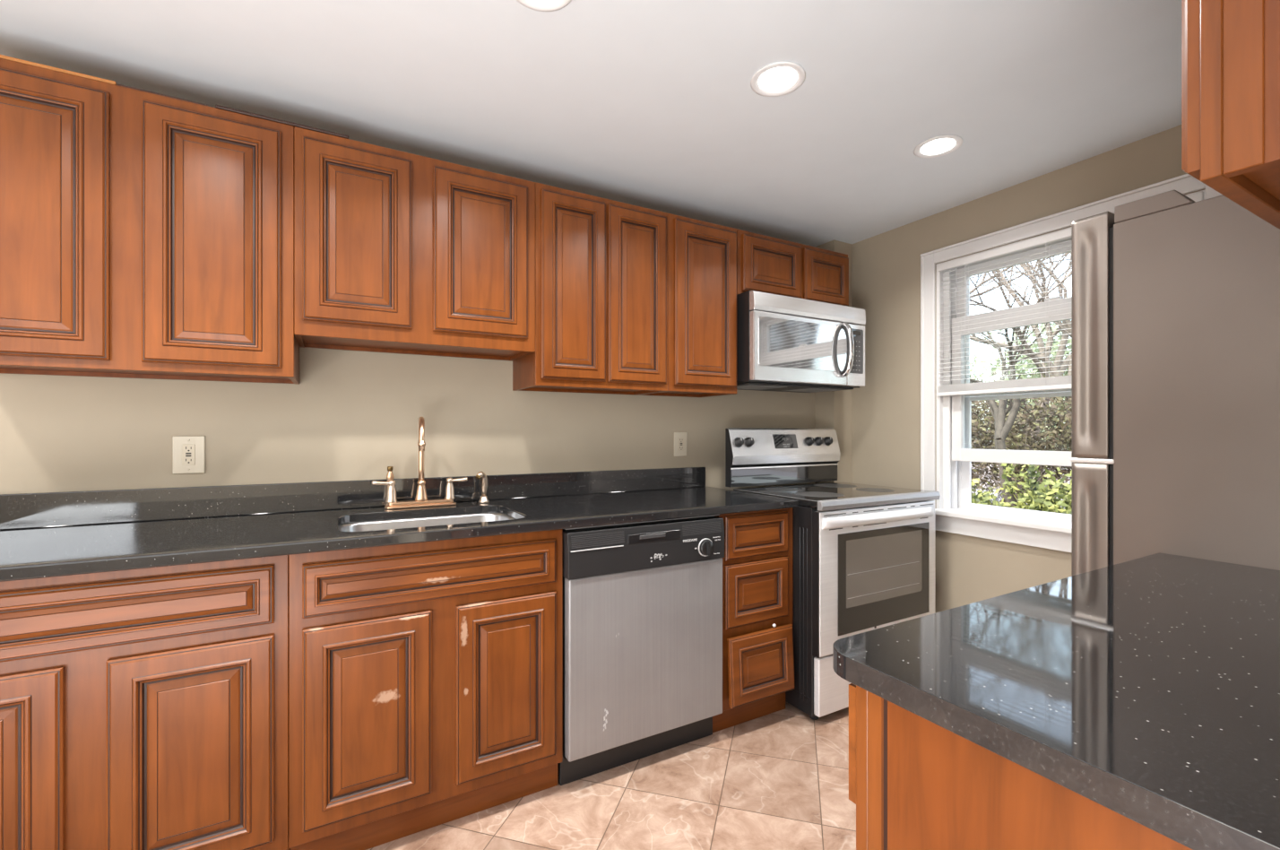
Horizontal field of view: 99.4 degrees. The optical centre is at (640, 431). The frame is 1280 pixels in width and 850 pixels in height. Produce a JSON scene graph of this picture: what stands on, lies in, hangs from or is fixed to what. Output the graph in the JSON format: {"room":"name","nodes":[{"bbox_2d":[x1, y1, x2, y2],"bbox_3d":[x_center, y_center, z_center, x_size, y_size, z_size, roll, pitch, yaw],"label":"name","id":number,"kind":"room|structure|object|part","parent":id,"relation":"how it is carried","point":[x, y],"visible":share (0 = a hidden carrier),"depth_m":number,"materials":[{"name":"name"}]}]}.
{"room":"kitchen","nodes":[
{"label":"kitchen","id":0,"kind":"room"},
{"bbox_2d":[0,105,815,493],"bbox_3d":[-1.387,0.052,1.957,6.090,2.300,0.150,0,0,-29],"label":"wall","id":1,"kind":"structure","parent":0,"point":[350,415],"depth_m":2.04,"materials":[{"name":"paint"}]},
{"bbox_2d":[0,54,299,384],"bbox_3d":[-1.491,-0.566,1.623,0.784,0.792,0.328,0,0,-29],"label":"upper cabinet","id":2,"kind":"object","parent":1,"relation":"attached to","point":[143,234],"depth_m":1.51,"materials":[{"name":"brown wood"}]},
{"bbox_3d":[-1.589,-0.558,1.394,0.329,0.728,0.024,0,0,-29],"label":"door","id":3,"kind":"part","parent":2,"relation":"part of","materials":[{"name":"brown wood"}]},
{"bbox_3d":[-1.607,-0.957,1.407,0.370,0.008,0.016,0,0,-29],"label":"wooden strip","id":4,"kind":"part","parent":2,"relation":"part of","materials":[{"name":"brown wood"}]},
{"bbox_3d":[-1.359,-0.955,1.549,0.198,0.004,0.019,0,0,-29],"label":"wooden strip","id":5,"kind":"part","parent":2,"relation":"part of","materials":[{"name":"brown wood"}]},
{"bbox_3d":[-1.245,-0.558,1.587,0.324,0.728,0.024,0,0,-29],"label":"door","id":6,"kind":"part","parent":2,"relation":"part of","materials":[{"name":"brown wood"}]},
{"bbox_2d":[215,104,348,138],"bbox_3d":[-1.104,-0.958,1.689,0.347,0.010,0.023,0,0,-29],"label":"wooden strip","id":7,"kind":"object","parent":2,"relation":"on","point":[220,107],"visible":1,"depth_m":1.67,"materials":[{"name":"wood"}]},
{"bbox_2d":[172,435,205,474],"bbox_3d":[-1.499,0.078,1.802,0.084,0.125,0.011,0,0,-29],"label":"wall outlet","id":8,"kind":"object","parent":1,"relation":"attached to","point":[188,451],"visible":1,"depth_m":1.80,"materials":[{"name":"plastic"}]},
{"bbox_2d":[181,444,195,465],"bbox_3d":[-1.498,0.078,1.799,0.033,0.068,0.002,0,0,-29],"label":"receptacle","id":9,"kind":"object","parent":8,"relation":"attached to","point":[188,451],"depth_m":1.80,"materials":[{"name":"plastic"}]},
{"bbox_2d":[0,466,705,529],"bbox_3d":[-0.795,0.236,2.190,2.592,0.104,0.020,0,0,-29],"label":"backsplash","id":10,"kind":"structure","parent":1,"relation":"attached to","point":[63,508],"depth_m":1.92,"materials":[{"name":"stone"}]},
{"bbox_2d":[294,126,535,361],"bbox_3d":[-0.809,-0.627,2.005,0.778,0.650,0.328,0,0,-29],"label":"upper cabinet","id":11,"kind":"object","parent":1,"relation":"attached to","point":[395,251],"visible":1,"depth_m":1.86,"materials":[{"name":"brown wood"}]},
{"bbox_3d":[-0.916,-0.636,1.771,0.318,0.572,0.024,0,0,-29],"label":"door","id":12,"kind":"part","parent":11,"relation":"part of","materials":[{"name":"brown wood"}]},
{"bbox_3d":[-0.569,-0.636,1.965,0.338,0.572,0.024,0,0,-29],"label":"door","id":13,"kind":"part","parent":11,"relation":"part of","materials":[{"name":"brown wood"}]},
{"bbox_2d":[512,181,667,395],"bbox_3d":[-0.207,-0.564,2.342,0.598,0.777,0.328,0,0,-29],"label":"upper cabinet","id":14,"kind":"object","parent":1,"relation":"attached to","point":[601,263],"visible":0.98,"depth_m":2.19,"materials":[{"name":"brown wood"}]},
{"bbox_3d":[-0.257,-0.565,2.140,0.273,0.725,0.024,0,0,-29],"label":"door","id":15,"kind":"part","parent":14,"relation":"part of","materials":[{"name":"brown wood"}]},
{"bbox_3d":[-0.006,-0.565,2.280,0.279,0.725,0.024,0,0,-29],"label":"door","id":16,"kind":"part","parent":14,"relation":"part of","materials":[{"name":"brown wood"}]},
{"bbox_2d":[674,432,687,456],"bbox_3d":[0.207,0.066,2.756,0.079,0.122,0.011,0,0,-29],"label":"wall outlet","id":17,"kind":"object","parent":1,"relation":"attached to","point":[680,438],"visible":1,"depth_m":2.75,"materials":[{"name":"plastic"}]},
{"bbox_2d":[678,437,683,450],"bbox_3d":[0.208,0.066,2.754,0.033,0.068,0.002,0,0,-29],"label":"receptacle","id":18,"kind":"object","parent":17,"relation":"attached to","point":[680,439],"depth_m":2.75,"materials":[{"name":"plastic"}]},
{"bbox_2d":[635,213,736,397],"bbox_3d":[0.222,-0.564,2.582,0.384,0.777,0.328,0,0,-29],"label":"upper cabinet","id":19,"kind":"object","parent":1,"relation":"attached to","point":[702,255],"visible":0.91,"depth_m":2.44,"materials":[{"name":"brown wood"}]},
{"bbox_3d":[0.286,-0.564,2.469,0.384,0.777,0.019,0,0,-29],"label":"frame","id":20,"kind":"part","parent":19,"relation":"part of","materials":[{"name":"brown wood"}]},
{"bbox_3d":[0.304,-0.567,2.454,0.344,0.728,0.024,0,0,-29],"label":"door","id":21,"kind":"part","parent":19,"relation":"part of","materials":[{"name":"brown wood"}]},
{"bbox_2d":[736,229,848,305],"bbox_3d":[0.723,-0.800,2.863,0.760,0.305,0.328,0,0,-29],"label":"upper cabinet","id":22,"kind":"object","parent":1,"relation":"attached to","point":[765,263],"visible":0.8,"depth_m":2.70,"materials":[{"name":"brown wood"}]},
{"bbox_3d":[0.651,-0.798,2.648,0.374,0.266,0.024,0,0,-29],"label":"door","id":23,"kind":"part","parent":22,"relation":"part of","materials":[{"name":"brown wood"}]},
{"bbox_2d":[736,290,865,392],"bbox_3d":[0.761,-0.432,2.792,0.755,0.427,0.486,0,0,-29],"label":"microwave","id":24,"kind":"object","parent":22,"relation":"attached to","point":[785,343],"visible":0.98,"depth_m":2.60,"materials":[{"name":"silver metal"}]},
{"bbox_3d":[0.775,-0.392,2.620,0.612,0.316,0.034,0,0,-29],"label":"door","id":25,"kind":"part","parent":24,"relation":"part of","materials":[{"name":"metal"}]},
{"bbox_3d":[0.839,-0.597,2.653,0.755,0.087,0.038,0,0,-29],"label":"vent panel","id":26,"kind":"part","parent":24,"relation":"part of","materials":[{"name":"metal"}]},
{"bbox_3d":[1.037,-0.409,2.707,0.026,0.276,0.068,0,0,-29],"label":"handle","id":27,"kind":"part","parent":24,"relation":"part of","materials":[{"name":"silver metal"}]},
{"bbox_3d":[1.113,-0.411,2.788,0.097,0.228,0.002,0,0,-29],"label":"control panel","id":28,"kind":"part","parent":24,"relation":"part of","materials":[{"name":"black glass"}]},
{"bbox_3d":[0.978,-0.798,2.831,0.327,0.266,0.024,0,0,-29],"label":"door","id":29,"kind":"part","parent":22,"relation":"part of","materials":[{"name":"brown wood"}]},
{"bbox_2d":[289,700,856,849],"bbox_3d":[-0.227,1.262,-0.116,6.090,0.120,4.900,0,0,-29],"label":"floor","id":30,"kind":"structure","parent":0,"point":[779,780],"depth_m":1.74,"materials":[{"name":"tile"}]},
{"bbox_2d":[0,554,289,849],"bbox_3d":[-1.409,0.761,1.494,0.778,0.882,0.632,0,0,-29],"label":"base cabinet","id":31,"kind":"object","parent":30,"relation":"on","point":[142,708],"visible":0.87,"depth_m":1.28,"materials":[{"name":"brown wood"}]},
{"bbox_3d":[-1.430,0.795,1.134,0.321,0.534,0.024,0,0,-29],"label":"door","id":32,"kind":"part","parent":31,"relation":"part of","materials":[{"name":"brown wood"}]},
{"bbox_3d":[-1.259,0.422,1.229,0.713,0.149,0.024,0,0,-29],"label":"drawer","id":33,"kind":"part","parent":31,"relation":"part of","materials":[{"name":"brown wood"}]},
{"bbox_3d":[-1.088,0.795,1.325,0.320,0.534,0.024,0,0,-29],"label":"door","id":34,"kind":"part","parent":31,"relation":"part of","materials":[{"name":"brown wood"}]},
{"bbox_2d":[0,486,798,581],"bbox_3d":[-0.630,0.304,1.923,2.618,0.031,0.647,0,0,-29],"label":"countertop","id":35,"kind":"structure","parent":31,"relation":"on","point":[40,552],"depth_m":1.59,"materials":[{"name":"stone"}]},
{"bbox_2d":[371,416,467,509],"bbox_3d":[-0.834,0.117,2.071,0.234,0.342,0.266,0,0,20],"label":"kitchen faucet","id":36,"kind":"object","parent":35,"relation":"on","point":[421,500],"visible":1,"depth_m":2.06,"materials":[{"name":"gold metal"}]},
{"bbox_3d":[-0.956,0.191,2.008,0.068,0.019,0.018,0,0,-39],"label":"lever","id":37,"kind":"part","parent":36,"relation":"part of","materials":[{"name":"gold metal"}]},
{"bbox_2d":[386,466,394,505],"bbox_3d":[-0.951,0.210,2.063,0.034,0.155,0.034,0,0,-29],"label":"handle","id":38,"kind":"object","parent":36,"relation":"part of","point":[390,476],"visible":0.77,"depth_m":2.05,"materials":[{"name":"gold metal"}]},
{"bbox_3d":[-0.928,0.224,2.027,0.040,0.084,0.040,0,0,-29],"label":"handle","id":39,"kind":"part","parent":36,"relation":"part of","materials":[{"name":"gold metal"}]},
{"bbox_3d":[-0.837,0.277,2.078,0.256,0.023,0.052,0,0,-29],"label":"plate","id":40,"kind":"part","parent":36,"relation":"part of","materials":[{"name":"gold metal"}]},
{"bbox_3d":[-0.812,0.107,2.008,0.047,0.322,0.196,0,0,-20],"label":"spout","id":41,"kind":"part","parent":36,"relation":"part of","materials":[{"name":"gold metal"}]},
{"bbox_3d":[-0.747,0.224,2.128,0.040,0.084,0.040,0,0,-29],"label":"handle","id":42,"kind":"part","parent":36,"relation":"part of","materials":[{"name":"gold metal"}]},
{"bbox_3d":[-0.716,0.191,2.142,0.068,0.019,0.018,0,0,-19],"label":"lever","id":43,"kind":"part","parent":36,"relation":"part of","materials":[{"name":"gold metal"}]},
{"bbox_2d":[337,512,514,531],"bbox_3d":[-0.704,0.410,1.841,0.610,0.183,0.440,0,0,-29],"label":"sink","id":44,"kind":"object","parent":35,"relation":"in","point":[420,522],"visible":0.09,"depth_m":2.00,"materials":[{"name":"metal"}]},
{"bbox_2d":[475,471,489,502],"bbox_3d":[-0.631,0.224,2.177,0.042,0.128,0.074,0,0,-2],"label":"sprayer","id":45,"kind":"object","parent":35,"relation":"on","point":[481,475],"visible":1,"depth_m":2.18,"materials":[{"name":"gold metal"}]},
{"bbox_2d":[288,528,562,849],"bbox_3d":[-0.734,0.761,1.872,0.766,0.882,0.632,0,0,-29],"label":"base cabinet","id":46,"kind":"object","parent":30,"relation":"on","point":[426,678],"visible":0.93,"depth_m":1.57,"materials":[{"name":"brown wood"}]},
{"bbox_3d":[-0.752,0.794,1.513,0.323,0.536,0.024,0,0,-29],"label":"door","id":47,"kind":"part","parent":46,"relation":"part of","materials":[{"name":"brown wood"}]},
{"bbox_3d":[-0.583,0.425,1.608,0.710,0.142,0.024,0,0,-29],"label":"drawer","id":48,"kind":"part","parent":46,"relation":"part of","materials":[{"name":"brown wood"}]},
{"bbox_3d":[-0.412,0.794,1.704,0.317,0.536,0.024,0,0,-29],"label":"door","id":49,"kind":"part","parent":46,"relation":"part of","materials":[{"name":"brown wood"}]},
{"bbox_2d":[559,514,724,785],"bbox_3d":[-0.101,0.761,2.189,0.642,0.881,0.660,0,0,-29],"label":"dishwasher","id":50,"kind":"object","parent":30,"relation":"on","point":[643,601],"visible":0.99,"depth_m":1.91,"materials":[{"name":"silver metal"}]},
{"bbox_3d":[0.034,0.410,1.946,0.640,0.150,0.047,0,0,-29],"label":"control panel","id":51,"kind":"part","parent":50,"relation":"part of","materials":[{"name":"black plastic"}]},
{"bbox_2d":[712,507,795,732],"bbox_3d":[0.345,0.761,2.460,0.392,0.882,0.659,0,0,-29],"label":"base cabinet","id":52,"kind":"object","parent":30,"relation":"on","point":[758,663],"visible":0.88,"depth_m":2.19,"materials":[{"name":"brown wood"}]},
{"bbox_3d":[0.480,0.652,2.203,0.332,0.250,0.024,0,0,-29],"label":"drawer","id":53,"kind":"part","parent":52,"relation":"part of","materials":[{"name":"brown wood"}]},
{"bbox_3d":[0.480,0.421,2.203,0.332,0.173,0.024,0,0,-29],"label":"drawer","id":54,"kind":"part","parent":52,"relation":"part of","materials":[{"name":"brown wood"}]},
{"bbox_3d":[0.496,0.943,2.187,0.335,0.264,0.035,0,0,-29],"label":"drawer","id":55,"kind":"part","parent":52,"relation":"part of","materials":[{"name":"brown wood"}]},
{"bbox_2d":[725,427,940,719],"bbox_3d":[0.925,0.593,2.630,0.786,1.218,0.643,0,0,-29],"label":"electric range","id":56,"kind":"object","parent":30,"relation":"on","point":[864,555],"visible":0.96,"depth_m":2.36,"materials":[{"name":"silver metal"}]},
{"bbox_3d":[0.494,0.055,2.690,0.050,0.049,0.036,0,0,-29],"label":"knob","id":57,"kind":"part","parent":56,"relation":"part of","materials":[{"name":"black plastic"}]},
{"bbox_3d":[0.553,0.055,2.723,0.050,0.049,0.036,0,0,-29],"label":"knob","id":58,"kind":"part","parent":56,"relation":"part of","materials":[{"name":"black plastic"}]},
{"bbox_3d":[0.775,0.132,2.878,0.763,0.291,0.058,0,0,-29],"label":"control panel","id":59,"kind":"part","parent":56,"relation":"part of","materials":[{"name":"silver metal"}]},
{"bbox_3d":[0.777,0.075,2.876,0.760,0.182,0.060,0,0,-29],"label":"plate","id":60,"kind":"part","parent":56,"relation":"part of","materials":[{"name":"metal"}]},
{"bbox_3d":[0.781,0.228,2.870,0.757,0.075,0.003,0,0,-29],"label":"panel","id":61,"kind":"part","parent":56,"relation":"part of","materials":[{"name":"black glass"}]},
{"bbox_3d":[0.920,0.055,2.928,0.050,0.049,0.036,0,0,-29],"label":"knob","id":62,"kind":"part","parent":56,"relation":"part of","materials":[{"name":"black plastic"}]},
{"bbox_3d":[0.983,0.055,2.964,0.050,0.049,0.036,0,0,-29],"label":"knob","id":63,"kind":"part","parent":56,"relation":"part of","materials":[{"name":"black plastic"}]},
{"bbox_3d":[1.045,0.055,2.998,0.050,0.049,0.036,0,0,-29],"label":"knob","id":64,"kind":"part","parent":56,"relation":"part of","materials":[{"name":"black plastic"}]},
{"bbox_3d":[1.057,1.044,2.401,0.774,0.236,0.030,0,0,-29],"label":"storage drawer","id":65,"kind":"part","parent":56,"relation":"part of","materials":[{"name":"white metal"}]},
{"bbox_2d":[732,482,940,510],"bbox_3d":[0.936,0.302,2.612,0.786,0.041,0.565,0,0,-29],"label":"cooktop","id":66,"kind":"object","parent":56,"relation":"in","point":[832,496],"depth_m":2.47,"materials":[{"name":"glass"}]},
{"bbox_3d":[1.058,0.623,2.399,0.774,0.589,0.034,0,0,-29],"label":"oven door","id":67,"kind":"part","parent":56,"relation":"part of","materials":[{"name":"white metal"}]},
{"bbox_3d":[1.069,0.374,2.364,0.734,0.048,0.037,0,0,-29],"label":"handle","id":68,"kind":"part","parent":56,"relation":"part of","materials":[{"name":"white metal"}]},
{"bbox_2d":[848,683,1192,849],"bbox_3d":[0.901,0.761,0.744,1.100,0.882,0.608,0,0,-29],"label":"base cabinet","id":69,"kind":"object","parent":30,"relation":"on","point":[915,782],"visible":0.2,"depth_m":0.61,"materials":[{"name":"brown wood"}]},
{"bbox_3d":[0.511,0.418,0.860,0.528,0.155,0.024,0,0,-29],"label":"drawer","id":70,"kind":"part","parent":69,"relation":"part of","materials":[{"name":"brown wood"}]},
{"bbox_3d":[0.770,0.761,0.979,1.100,0.882,0.020,0,0,-29],"label":"frame","id":71,"kind":"part","parent":69,"relation":"part of","materials":[{"name":"brown wood"}]},
{"bbox_2d":[832,552,1279,849],"bbox_3d":[0.893,0.304,0.737,1.139,0.031,0.632,0,0,-29],"label":"countertop","id":72,"kind":"structure","parent":69,"relation":"on","point":[1146,688],"depth_m":0.62,"materials":[{"name":"stone"}]},
{"bbox_2d":[1070,190,1279,576],"bbox_3d":[1.716,0.317,1.316,0.859,1.769,0.810,0,0,-29],"label":"refrigerator","id":73,"kind":"object","parent":30,"relation":"on","point":[1175,298],"visible":0.7,"depth_m":1.27,"materials":[{"name":"metal"}]},
{"bbox_3d":[1.542,0.606,1.629,0.858,1.043,0.093,0,0,-29],"label":"door","id":74,"kind":"part","parent":73,"relation":"part of","materials":[{"name":"metal"}]},
{"bbox_3d":[1.542,-0.245,1.629,0.858,0.629,0.093,0,0,-29],"label":"freezer door","id":75,"kind":"part","parent":73,"relation":"part of","materials":[{"name":"metal"}]},
{"bbox_2d":[0,0,1181,247],"bbox_3d":[-0.227,-1.173,-0.116,6.090,0.150,4.900,0,0,-29],"label":"ceiling","id":76,"kind":"structure","parent":0,"point":[651,104],"depth_m":1.69,"materials":[{"name":"paint"}]},
{"bbox_2d":[516,0,570,11],"bbox_3d":[-0.244,-1.094,1.330,0.168,0.006,0.168,0,0,-29],"label":"recessed light","id":77,"kind":"object","parent":76,"relation":"in","point":[540,5],"visible":1,"depth_m":1.39,"materials":[{"name":"white paint"}]},
{"bbox_2d":[750,60,805,96],"bbox_3d":[0.429,-1.094,1.690,0.168,0.006,0.168,0,0,-29],"label":"recessed light","id":78,"kind":"object","parent":76,"relation":"in","point":[776,79],"visible":1,"depth_m":1.69,"materials":[{"name":"white paint"}]},
{"bbox_2d":[913,134,962,157],"bbox_3d":[1.146,-1.094,2.088,0.168,0.006,0.168,0,0,-29],"label":"recessed light","id":79,"kind":"object","parent":76,"relation":"in","point":[937,146],"visible":1,"depth_m":2.08,"materials":[{"name":"white paint"}]},
{"bbox_2d":[815,239,851,483],"bbox_3d":[1.144,0.052,3.207,0.150,2.300,0.140,0,0,-29],"label":"wall","id":80,"kind":"structure","parent":0,"point":[833,408],"depth_m":3.15,"materials":[{"name":"paint"}]},
{"bbox_2d":[851,124,1205,612],"bbox_3d":[1.832,0.052,2.286,0.150,2.300,2.420,0,0,-29],"label":"wall","id":81,"kind":"structure","parent":0,"point":[886,266],"depth_m":2.73,"materials":[{"name":"paint"}]},
{"bbox_2d":[920,173,1221,552],"bbox_3d":[1.777,-0.205,2.337,0.194,1.406,1.113,0,0,-29],"label":"window","id":82,"kind":"structure","parent":81,"relation":"in","point":[955,513],"depth_m":2.64,"materials":[{"name":"white paint"}]},
{"bbox_3d":[1.788,-0.207,2.343,0.036,0.710,0.873,0,0,-29],"label":"sash","id":83,"kind":"part","parent":82,"relation":"part of","materials":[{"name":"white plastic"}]},
{"bbox_3d":[1.827,-0.495,2.365,0.036,0.645,0.873,0,0,-29],"label":"sash","id":84,"kind":"part","parent":82,"relation":"part of","materials":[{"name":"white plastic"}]},
{"bbox_3d":[1.849,0.109,2.377,0.016,0.563,0.873,0,0,-29],"label":"screen frame","id":85,"kind":"part","parent":82,"relation":"part of","materials":[{"name":"white plastic"}]},
{"bbox_2d":[936,191,1203,396],"bbox_3d":[1.739,-0.506,2.316,0.032,0.662,0.961,0,0,-29],"label":"window blind","id":86,"kind":"object","parent":82,"relation":"attached to","point":[1064,382],"visible":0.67,"depth_m":2.44,"materials":[{"name":"white plastic"}]},
{"bbox_3d":[1.573,-0.497,2.611,0.029,0.620,0.001,0,0,-29],"label":"ladder cord","id":87,"kind":"part","parent":86,"relation":"part of","materials":[{"name":"white fabric"}]},
{"bbox_3d":[1.739,-0.203,2.316,0.032,0.054,0.957,0,0,-29],"label":"rail","id":88,"kind":"part","parent":86,"relation":"part of","materials":[{"name":"white plastic"}]},
{"bbox_3d":[1.739,-0.497,2.314,0.029,0.620,0.001,0,0,-29],"label":"ladder cord","id":89,"kind":"part","parent":86,"relation":"part of","materials":[{"name":"white fabric"}]},
{"bbox_3d":[1.501,0.052,0.645,2.330,2.300,0.120,0,0,-29],"label":"wall","id":90,"kind":"structure","parent":0,"visible":0},
{"bbox_2d":[1181,0,1279,229],"bbox_3d":[1.101,-0.627,0.706,0.788,0.650,0.376,0,0,-29],"label":"upper cabinet","id":91,"kind":"object","parent":90,"relation":"attached to","point":[1231,48],"visible":1,"depth_m":0.64,"materials":[{"name":"brown wood"}]},
{"label":"outside","id":92,"kind":"structure","parent":0,"visible":0},
{"bbox_3d":[16.325,1.603,14.649,37.200,0.200,55.000,0,0,-29],"label":"ground","id":93,"kind":"structure","parent":92,"visible":0},
{"bbox_2d":[971,478,1009,507],"bbox_3d":[4.470,1.039,7.524,2.005,0.984,1.707,0,0,6],"label":"shrub","id":94,"kind":"object","parent":93,"relation":"on","point":[976,498],"visible":0.06,"depth_m":7.25,"materials":[{"name":"green plant"}]},
{"bbox_2d":[969,343,1038,435],"bbox_3d":[10.090,-1.070,18.486,5.628,5.154,5.407,0,0,23],"label":"shrub","id":95,"kind":"object","parent":93,"relation":"on","point":[975,357],"visible":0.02,"depth_m":18.04,"materials":[{"name":"green plant"}]},
{"bbox_2d":[968,396,1041,505],"bbox_3d":[6.342,0.274,10.926,3.612,2.466,3.346,0,0,-12],"label":"shrub","id":96,"kind":"object","parent":93,"relation":"on","point":[973,410],"visible":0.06,"depth_m":10.38,"materials":[{"name":"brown plant"}]},
{"bbox_2d":[969,293,1052,510],"bbox_3d":[4.731,-0.089,7.728,2.052,3.222,2.135,0,0,-29],"label":"tree","id":97,"kind":"object","parent":93,"relation":"on","point":[1002,428],"visible":0.42,"depth_m":7.03,"materials":[{"name":"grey plant"}]},
{"bbox_2d":[970,322,1071,468],"bbox_3d":[12.452,-1.177,15.600,5.612,5.369,5.697,0,0,-17],"label":"shrub","id":98,"kind":"object","parent":93,"relation":"on","point":[1036,375],"visible":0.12,"depth_m":16.15,"materials":[{"name":"green plant"}]},
{"bbox_2d":[971,361,1071,512],"bbox_3d":[6.865,0.160,9.286,4.252,2.694,3.534,0,0,-18],"label":"shrub","id":99,"kind":"object","parent":93,"relation":"on","point":[1021,419],"visible":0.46,"depth_m":8.95,"materials":[{"name":"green plant"}]},
{"bbox_2d":[971,464,1071,492],"bbox_3d":[9.921,1.192,12.783,0.200,0.620,48.000,0,0,-29],"label":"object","id":100,"kind":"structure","parent":93,"relation":"on","point":[985,487],"depth_m":14.07,"materials":[{"name":"plant"}]},
{"bbox_2d":[996,466,1071,514],"bbox_3d":[4.975,0.914,6.261,1.897,1.212,1.696,0,0,5],"label":"shrub","id":101,"kind":"object","parent":93,"relation":"on","point":[1046,494],"visible":0.24,"depth_m":6.46,"materials":[{"name":"green plant"}]},
{"bbox_2d":[1035,403,1071,469],"bbox_3d":[8.009,0.203,7.968,3.854,2.610,3.312,0,0,43],"label":"shrub","id":102,"kind":"object","parent":93,"relation":"on","point":[1047,403],"visible":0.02,"depth_m":8.56,"materials":[{"name":"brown plant"}]},
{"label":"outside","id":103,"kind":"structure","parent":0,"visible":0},
{"bbox_2d":[971,487,1062,507],"bbox_3d":[9.082,1.496,10.595,3.000,0.011,55.000,0,0,-29],"label":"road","id":104,"kind":"structure","parent":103,"point":[994,490],"depth_m":12.88,"materials":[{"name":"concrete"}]},
{"bbox_2d":[969,259,1069,298],"bbox_3d":[7.152,-2.853,15.001,8.782,8.737,7.093,0,0,-14],"label":"bare tree","id":105,"kind":"object","parent":104,"relation":"on","point":[1007,268],"visible":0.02,"depth_m":13.47,"materials":[{"name":"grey plant"}]},
{"bbox_2d":[969,254,1071,391],"bbox_3d":[6.789,-2.605,11.646,6.608,8.273,7.008,0,0,9],"label":"bare tree","id":106,"kind":"object","parent":104,"relation":"on","point":[1007,287],"visible":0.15,"depth_m":11.20,"materials":[{"name":"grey plant"}]},
{"bbox_2d":[970,251,1071,497],"bbox_3d":[10.905,-3.022,12.565,6.182,9.091,5.581,0,0,-17],"label":"bare tree","id":107,"kind":"object","parent":104,"relation":"on","point":[1055,332],"visible":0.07,"depth_m":12.33,"materials":[{"name":"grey plant"}]}
]}

